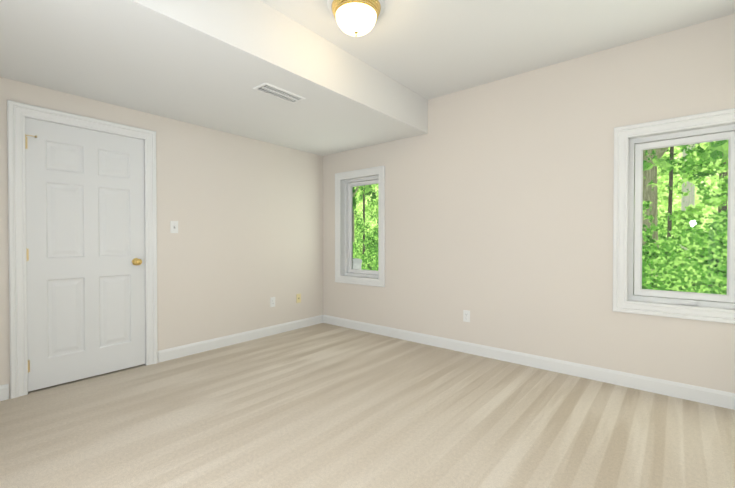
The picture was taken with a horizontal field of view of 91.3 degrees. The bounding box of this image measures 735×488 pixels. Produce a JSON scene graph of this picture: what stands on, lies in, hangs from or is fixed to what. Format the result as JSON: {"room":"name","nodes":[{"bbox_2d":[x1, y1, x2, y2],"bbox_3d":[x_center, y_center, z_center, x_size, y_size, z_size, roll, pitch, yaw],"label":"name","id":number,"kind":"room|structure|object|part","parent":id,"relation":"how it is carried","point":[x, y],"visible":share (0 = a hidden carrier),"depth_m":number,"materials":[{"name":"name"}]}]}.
{"room":"empty bedroom","nodes":[
{"label":"empty bedroom","id":0,"kind":"room"},
{"bbox_2d":[0,77,322,397],"bbox_3d":[-1.824,-0.253,3.572,0.120,2.703,4.185,1,1,40],"label":"wall","id":1,"kind":"structure","parent":0,"point":[239,249],"depth_m":3.79,"materials":[{"name":"paint"}]},
{"bbox_2d":[7,100,157,398],"bbox_3d":[-2.300,0.039,2.979,0.144,2.133,0.969,1,1,40],"label":"door frame","id":2,"kind":"structure","parent":1,"relation":"attached to","point":[18,113],"depth_m":2.63,"materials":[{"name":"white wood"}]},
{"bbox_2d":[25,117,145,391],"bbox_3d":[-2.253,0.078,2.935,0.108,2.025,0.792,1,1,40],"label":"door","id":3,"kind":"structure","parent":1,"relation":"in","point":[85,228],"depth_m":2.91,"materials":[{"name":"white wood"}]},
{"bbox_3d":[-2.490,0.074,2.665,0.018,1.760,0.072,1,1,43],"label":"door hinges","id":4,"kind":"part","parent":3,"relation":"part of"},
{"bbox_3d":[-2.032,0.158,3.176,0.072,0.066,0.066,1,1,40],"label":"knob","id":5,"kind":"part","parent":3,"relation":"part of","materials":[{"name":"gold metal"}]},
{"bbox_2d":[0,315,323,400],"bbox_3d":[-1.817,1.046,3.490,0.014,0.108,3.805,1,1,40],"label":"baseboard","id":6,"kind":"structure","parent":1,"relation":"attached to","point":[190,349],"depth_m":3.84,"materials":[{"name":"white wood"}]},
{"bbox_2d":[170,221,177,232],"bbox_3d":[-1.846,-0.162,3.439,0.017,0.116,0.072,1,1,40],"label":"light switch","id":7,"kind":"object","parent":1,"relation":"attached to","point":[173,226],"visible":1,"depth_m":3.43,"materials":[{"name":"white plastic"}]},
{"bbox_2d":[270,297,274,306],"bbox_3d":[-1.136,0.698,4.315,0.009,0.116,0.072,1,1,40],"label":"outlet","id":8,"kind":"object","parent":1,"relation":"attached to","point":[272,301],"visible":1,"depth_m":4.31,"materials":[{"name":"white plastic"}]},
{"bbox_2d":[296,294,300,302],"bbox_3d":[-0.883,0.698,4.621,0.008,0.114,0.070,1,1,40],"label":"wall jack","id":9,"kind":"object","parent":1,"relation":"attached to","point":[298,298],"visible":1,"depth_m":4.61,"materials":[{"name":"beige plastic"}]},
{"bbox_2d":[0,0,427,155],"bbox_3d":[-1.190,-1.366,2.945,1.640,0.362,3.805,1,1,40],"label":"ceiling","id":10,"kind":"structure","parent":0,"point":[211,64],"depth_m":2.51,"materials":[{"name":"paint"}]},
{"bbox_2d":[253,82,305,102],"bbox_3d":[-0.686,-1.180,2.826,0.165,0.007,0.385,1,1,40],"label":"ceiling vent","id":11,"kind":"object","parent":10,"relation":"in","point":[278,92],"visible":1,"depth_m":2.81,"materials":[{"name":"white plastic"}]},
{"bbox_2d":[0,323,734,487],"bbox_3d":[-0.185,1.174,2.235,4.370,0.120,4.185,1,1,40],"label":"floor","id":12,"kind":"structure","parent":0,"point":[323,405],"depth_m":2.19,"materials":[{"name":"carpet"}]},
{"bbox_2d":[260,0,734,99],"bbox_3d":[-0.185,-1.599,2.203,4.370,0.120,4.185,1,1,40],"label":"ceiling","id":13,"kind":"structure","parent":0,"point":[429,49],"depth_m":2.61,"materials":[{"name":"paint"}]},
{"bbox_2d":[327,0,384,35],"bbox_3d":[-0.073,-1.440,2.317,0.370,0.200,0.370,1,1,40],"label":"ceiling light fixture","id":14,"kind":"object","parent":13,"relation":"attached to","point":[356,17],"visible":1,"depth_m":2.24,"materials":[{"name":"white glass"}]},
{"bbox_3d":[-0.073,-1.417,2.317,0.264,0.105,0.264,1,1,40],"label":"lamp shade","id":15,"kind":"part","parent":14,"relation":"part of","materials":[{"name":"white glass"}]},
{"bbox_2d":[323,13,734,392],"bbox_3d":[1.111,-0.254,3.694,4.250,2.703,0.260,1,1,40],"label":"wall","id":16,"kind":"structure","parent":0,"point":[499,210],"depth_m":3.19,"materials":[{"name":"paint"}]},
{"bbox_2d":[335,166,384,286],"bbox_3d":[-0.054,-0.211,4.592,0.816,1.441,0.209,1,1,40],"label":"window","id":17,"kind":"structure","parent":16,"relation":"in","point":[379,171],"depth_m":4.70,"materials":[{"name":"white"}]},
{"bbox_3d":[-0.025,-0.211,4.628,0.562,1.187,0.040,1,1,40],"label":"small window sash","id":18,"kind":"part","parent":17,"relation":"part of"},
{"label":"window glass","id":19,"kind":"part","parent":17,"relation":"part of","materials":[{"name":"clear glass"}]},
{"bbox_2d":[463,310,469,321],"bbox_3d":[0.998,0.728,3.624,0.072,0.116,0.009,1,1,40],"label":"outlet","id":20,"kind":"object","parent":16,"relation":"attached to","point":[466,315],"visible":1,"depth_m":3.62,"materials":[{"name":"white plastic"}]},
{"bbox_2d":[323,315,734,409],"bbox_3d":[0.983,1.044,3.637,4.116,0.108,0.014,1,1,40],"label":"baseboard","id":21,"kind":"structure","parent":16,"relation":"attached to","point":[718,398],"depth_m":3.06,"materials":[{"name":"white wood"}]},
{"bbox_2d":[613,108,734,323],"bbox_3d":[2.309,-0.188,2.640,0.817,1.441,0.209,1,1,40],"label":"window","id":22,"kind":"structure","parent":16,"relation":"in","point":[622,136],"depth_m":2.71,"materials":[{"name":"white"}]},
{"bbox_3d":[2.343,-0.189,2.673,0.574,1.187,0.040,1,1,40],"label":"big window sash","id":23,"kind":"part","parent":22,"relation":"part of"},
{"label":"window glass","id":24,"kind":"part","parent":22,"relation":"part of","materials":[{"name":"clear glass"}]},
{"bbox_2d":[677,300,698,304],"bbox_3d":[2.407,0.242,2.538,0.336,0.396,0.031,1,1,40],"label":"hardware piece","id":25,"kind":"object","parent":22,"relation":"attached to","point":[687,302],"visible":1,"depth_m":2.60,"materials":[{"name":"white plastic"}]},
{"label":"outside","id":26,"kind":"structure","parent":0,"visible":0},
{"bbox_2d":[353,140,727,215],"bbox_3d":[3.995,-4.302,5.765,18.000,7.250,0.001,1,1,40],"label":"foliage","id":27,"kind":"object","parent":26,"point":[722,147],"depth_m":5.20,"materials":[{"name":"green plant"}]},
{"bbox_2d":[362,264,722,293],"bbox_3d":[17.655,1.067,19.228,90.000,0.001,44.740,1,1,40],"label":"ground","id":28,"kind":"structure","parent":26,"point":[693,284],"depth_m":10.15,"materials":[{"name":"green plant"}]},
{"bbox_2d":[353,187,358,241],"bbox_3d":[0.333,-6.775,14.207,2.306,16.000,0.503,1,1,40],"label":"maple tree","id":29,"kind":"object","parent":28,"relation":"on","point":[357,188],"depth_m":14.76,"materials":[{"name":"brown plant"}]},
{"bbox_2d":[353,258,361,268],"bbox_3d":[-0.538,0.776,9.141,0.804,0.817,0.804,1,1,40],"label":"condenser","id":30,"kind":"object","parent":28,"relation":"on","point":[355,263],"depth_m":8.89,"materials":[{"name":"white paint"}]},
{"bbox_2d":[363,186,364,253],"bbox_3d":[-0.169,-6.816,17.782,0.150,16.000,0.148,1,1,40],"label":"maple tree","id":31,"kind":"object","parent":28,"relation":"on","point":[363,217],"depth_m":17.80,"materials":[{"name":"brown plant"}]},
{"bbox_2d":[642,147,668,276],"bbox_3d":[7.234,-6.707,8.279,3.951,16.000,0.833,1,1,40],"label":"oak tree","id":32,"kind":"object","parent":28,"relation":"on","point":[648,174],"depth_m":8.46,"materials":[{"name":"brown plant"}]},
{"bbox_2d":[667,147,673,239],"bbox_3d":[9.124,-6.733,10.578,0.461,16.000,0.135,1,1,40],"label":"sapling","id":33,"kind":"object","parent":28,"relation":"on","point":[669,228],"depth_m":10.68,"materials":[{"name":"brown plant"}]},
{"bbox_2d":[681,144,690,258],"bbox_3d":[11.269,-6.757,12.679,0.351,16.000,0.351,1,1,40],"label":"birch tree","id":34,"kind":"object","parent":28,"relation":"on","point":[685,188],"depth_m":12.65,"materials":[{"name":"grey plant"}]},
{"bbox_2d":[690,144,694,205],"bbox_3d":[12.766,-6.773,14.052,0.413,16.000,0.297,1,1,40],"label":"tree","id":35,"kind":"object","parent":28,"relation":"on","point":[692,196],"depth_m":14.03,"materials":[{"name":"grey plant"}]},
{"bbox_2d":[718,153,727,212],"bbox_3d":[15.087,-7.787,15.226,0.405,18.000,0.405,1,1,40],"label":"tree","id":36,"kind":"object","parent":28,"relation":"on","point":[722,207],"depth_m":15.18,"materials":[{"name":"green plant"}]},
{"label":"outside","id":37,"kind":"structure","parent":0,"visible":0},
{"bbox_2d":[353,143,727,294],"bbox_3d":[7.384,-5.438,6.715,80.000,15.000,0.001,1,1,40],"label":"trees","id":38,"kind":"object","parent":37,"point":[661,262],"depth_m":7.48,"materials":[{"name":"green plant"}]},
{"bbox_2d":[354,141,727,249],"bbox_3d":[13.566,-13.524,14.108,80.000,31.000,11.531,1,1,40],"label":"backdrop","id":39,"kind":"structure","parent":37,"point":[709,181],"depth_m":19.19,"materials":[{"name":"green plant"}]},
{"bbox_2d":[354,144,727,274],"bbox_3d":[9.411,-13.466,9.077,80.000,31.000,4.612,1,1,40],"label":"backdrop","id":40,"kind":"structure","parent":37,"point":[696,212],"depth_m":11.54,"materials":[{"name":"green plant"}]}
]}

